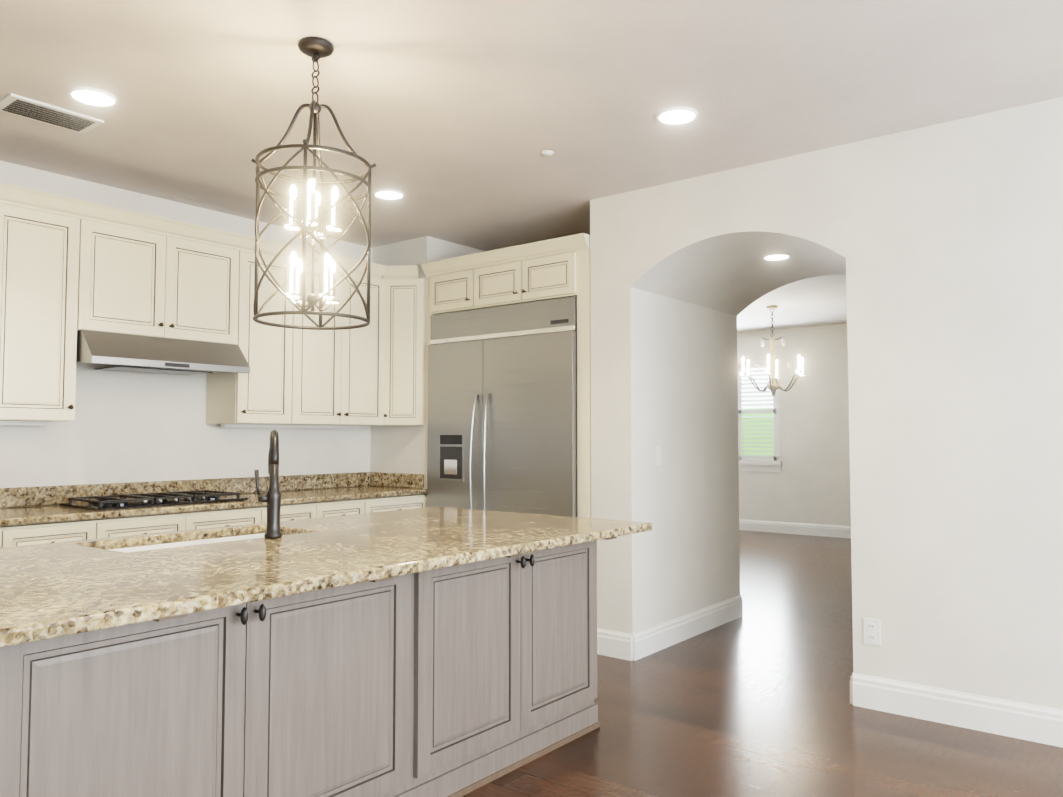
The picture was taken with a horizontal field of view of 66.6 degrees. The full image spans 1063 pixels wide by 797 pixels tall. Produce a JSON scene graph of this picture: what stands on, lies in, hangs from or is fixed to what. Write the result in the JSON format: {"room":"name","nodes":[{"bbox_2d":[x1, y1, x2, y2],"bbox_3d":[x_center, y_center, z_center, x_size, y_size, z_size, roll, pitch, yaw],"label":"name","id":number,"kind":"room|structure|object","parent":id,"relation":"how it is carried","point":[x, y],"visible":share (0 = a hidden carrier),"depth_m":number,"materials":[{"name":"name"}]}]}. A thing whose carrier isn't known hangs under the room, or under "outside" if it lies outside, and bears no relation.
{"room":"kitchen","nodes":[
{"label":"kitchen","id":0,"kind":"room"},
{"bbox_2d":[0,161,371,507],"bbox_3d":[-2.430,0.140,4.705,0.060,2.740,3.795,-2,-3,38],"label":"wall","id":1,"kind":"structure","parent":0,"point":[125,427],"depth_m":4.85,"materials":[{"name":"paint"}]},
{"bbox_2d":[76,330,249,374],"bbox_3d":[-2.147,-0.245,4.622,0.499,0.182,0.900,-2,-3,38],"label":"range hood","id":2,"kind":"object","parent":1,"relation":"attached to","point":[136,353],"visible":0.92,"depth_m":4.46,"materials":[{"name":"silver metal"}]},
{"bbox_2d":[0,182,424,427],"bbox_3d":[-2.100,-0.426,4.619,0.587,1.167,3.549,-2,-3,38],"label":"upper cabinet","id":3,"kind":"object","parent":1,"relation":"attached to","point":[70,267],"visible":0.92,"depth_m":4.76,"materials":[{"name":"wood"}]},
{"bbox_2d":[370,236,484,495],"bbox_3d":[-0.817,0.214,6.298,0.720,2.740,0.710,-2,-3,38],"label":"wall","id":4,"kind":"structure","parent":0,"point":[398,449],"depth_m":5.97,"materials":[{"name":"paint"}]},
{"bbox_2d":[0,0,1062,331],"bbox_3d":[0.216,-1.228,5.640,12.840,0.080,12.440,-2,-3,38],"label":"ceiling","id":5,"kind":"structure","parent":0,"point":[454,118],"depth_m":3.41,"materials":[{"name":"paint"}]},
{"bbox_2d":[0,93,103,133],"bbox_3d":[-2.167,-1.273,3.638,0.220,0.015,0.380,-2,-3,38],"label":"ceiling vent","id":6,"kind":"object","parent":5,"relation":"in","point":[28,108],"visible":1,"depth_m":3.61,"materials":[{"name":"white metal"}]},
{"bbox_2d":[68,87,117,106],"bbox_3d":[-1.860,-1.286,3.436,0.204,0.015,0.188,-2,-3,38],"label":"recessed light","id":7,"kind":"object","parent":5,"relation":"in","point":[103,98],"depth_m":3.43,"materials":[{"name":"beige"}]},
{"bbox_2d":[251,37,375,329],"bbox_3d":[-0.798,-0.802,2.974,0.413,1.051,0.413,-2,-3,38],"label":"pendant lantern","id":8,"kind":"object","parent":5,"relation":"hanging from","point":[316,49],"visible":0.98,"depth_m":2.95,"materials":[{"name":"metal"}]},
{"bbox_2d":[373,189,404,199],"bbox_3d":[-0.850,-1.222,4.819,0.199,0.015,0.198,-2,-3,38],"label":"recessed light","id":9,"kind":"object","parent":5,"relation":"in","point":[389,194],"depth_m":4.82,"materials":[{"name":"beige"}]},
{"bbox_2d":[541,150,553,156],"bbox_3d":[0.083,-1.247,4.075,0.067,0.026,0.078,-2,-3,38],"label":"smoke detector","id":10,"kind":"object","parent":5,"relation":"attached to","point":[547,153],"visible":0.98,"depth_m":4.08,"materials":[{"name":"white plastic"}]},
{"bbox_2d":[656,107,697,124],"bbox_3d":[0.654,-1.277,3.637,0.189,0.015,0.200,-2,-3,38],"label":"recessed light","id":11,"kind":"object","parent":5,"relation":"in","point":[673,115],"depth_m":3.63,"materials":[{"name":"beige"}]},
{"bbox_2d":[740,305,805,395],"bbox_3d":[2.682,-0.537,9.003,0.735,1.014,0.739,-2,-3,38],"label":"dining chandelier","id":12,"kind":"object","parent":5,"relation":"hanging from","point":[773,385],"visible":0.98,"depth_m":8.97,"materials":[{"name":"metal"}]},
{"bbox_2d":[590,192,739,659],"bbox_3d":[0.932,0.172,5.401,0.285,2.740,1.480,-2,-3,38],"label":"wall","id":13,"kind":"structure","parent":0,"point":[664,374],"depth_m":4.96,"materials":[{"name":"paint"}]},
{"bbox_2d":[655,446,661,465],"bbox_3d":[0.780,0.352,4.964,0.009,0.120,0.075,-2,-3,38],"label":"light switch","id":14,"kind":"object","parent":13,"relation":"attached to","point":[658,455],"visible":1,"depth_m":4.96,"materials":[{"name":"white plastic"}]},
{"bbox_2d":[630,145,845,315],"bbox_3d":[1.529,-0.933,4.978,1.240,0.570,1.480,-2,-3,38],"label":"wall","id":15,"kind":"structure","parent":0,"point":[709,241],"depth_m":4.57,"materials":[{"name":"paint"}]},
{"bbox_2d":[462,530,1062,796],"bbox_3d":[0.216,1.579,5.508,12.840,0.060,12.440,-2,-3,38],"label":"floor","id":16,"kind":"structure","parent":0,"point":[753,700],"depth_m":3.57,"materials":[{"name":"brown wood"}]},
{"bbox_2d":[0,494,426,547],"bbox_3d":[-2.051,1.066,4.551,0.661,0.875,3.484,-2,-3,38],"label":"base cabinet","id":17,"kind":"object","parent":16,"relation":"on","point":[30,534],"visible":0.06,"depth_m":4.35,"materials":[{"name":"wood"}]},
{"bbox_2d":[0,472,426,526],"bbox_3d":[-2.072,0.553,4.575,0.629,0.139,3.509,-2,-3,38],"label":"countertop","id":18,"kind":"structure","parent":17,"relation":"on","point":[39,499],"depth_m":4.82,"materials":[{"name":"stone"}]},
{"bbox_2d":[59,490,247,509],"bbox_3d":[-2.104,0.565,4.556,0.450,0.042,0.850,-2,-3,38],"label":"gas cooktop","id":19,"kind":"object","parent":18,"relation":"in","point":[106,502],"visible":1,"depth_m":4.43,"materials":[{"name":"black metal"}]},
{"bbox_2d":[0,537,616,796],"bbox_3d":[-0.798,0.988,2.925,1.223,0.880,2.461,-2,-3,38],"label":"base cabinet","id":20,"kind":"object","parent":16,"relation":"on","point":[459,680],"visible":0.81,"depth_m":2.46,"materials":[{"name":"grey wood"}]},
{"bbox_2d":[0,506,651,646],"bbox_3d":[-0.770,0.529,2.941,1.311,0.034,2.520,-2,-3,38],"label":"countertop","id":21,"kind":"structure","parent":20,"relation":"on","point":[52,590],"depth_m":2.46,"materials":[{"name":"stone"}]},
{"bbox_2d":[107,533,264,551],"bbox_3d":[-1.216,0.655,3.015,0.394,0.209,0.774,-2,-3,38],"label":"undermount sink","id":22,"kind":"object","parent":21,"relation":"in","point":[186,543],"visible":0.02,"depth_m":3.16,"materials":[{"name":"ceramic"}]},
{"bbox_2d":[254,430,281,538],"bbox_3d":[-0.985,0.317,3.046,0.177,0.398,0.162,-2,-3,38],"label":"faucet","id":23,"kind":"object","parent":21,"relation":"on","point":[271,497],"visible":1,"depth_m":2.98,"materials":[{"name":"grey metal"}]},
{"bbox_2d":[427,296,577,516],"bbox_3d":[-0.052,0.467,5.564,1.262,2.143,0.748,-2,-3,38],"label":"refrigerator","id":24,"kind":"object","parent":16,"relation":"on","point":[502,413],"visible":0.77,"depth_m":5.29,"materials":[{"name":"silver metal"}]},
{"bbox_2d":[421,233,590,517],"bbox_3d":[-0.014,0.289,5.583,1.417,2.525,0.724,-2,-3,38],"label":"tall cabinet","id":25,"kind":"object","parent":16,"relation":"on","point":[554,268],"visible":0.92,"depth_m":5.20,"materials":[{"name":"wood"}]},
{"bbox_2d":[762,253,790,259],"bbox_3d":[1.491,-0.864,4.928,0.166,0.015,0.166,-2,-3,38],"label":"light","id":26,"kind":"object","parent":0,"point":[776,256],"visible":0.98,"depth_m":4.89,"materials":[{"name":"beige"}]},
{"bbox_2d":[737,323,850,525],"bbox_3d":[4.977,0.371,9.655,6.470,2.740,0.120,-2,-3,38],"label":"wall","id":27,"kind":"structure","parent":0,"point":[814,443],"depth_m":10.65,"materials":[{"name":"paint"}]},
{"bbox_2d":[737,359,781,471],"bbox_3d":[2.892,0.248,11.290,1.240,1.520,0.155,-2,-3,38],"label":"dining window","id":28,"kind":"structure","parent":27,"relation":"in","point":[758,431],"depth_m":11.13,"materials":[{"name":"white glass"}]},
{"bbox_2d":[844,97,1062,709],"bbox_3d":[3.678,0.071,3.221,4.250,2.740,1.480,-2,-3,38],"label":"wall","id":29,"kind":"structure","parent":0,"point":[954,256],"depth_m":3.66,"materials":[{"name":"paint"}]},
{"bbox_2d":[597,519,1062,747],"bbox_3d":[0.217,1.474,5.513,12.599,0.150,12.200,-2,-3,38],"label":"baseboard","id":30,"kind":"structure","parent":29,"relation":"attached to","point":[1025,721],"depth_m":3.79,"materials":[{"name":"white wood"}]},
{"bbox_2d":[863,618,880,645],"bbox_3d":[1.621,1.111,3.856,0.075,0.120,0.008,-2,-3,38],"label":"outlet","id":31,"kind":"object","parent":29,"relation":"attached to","point":[871,631],"visible":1,"depth_m":3.85,"materials":[{"name":"white plastic"}]}
]}

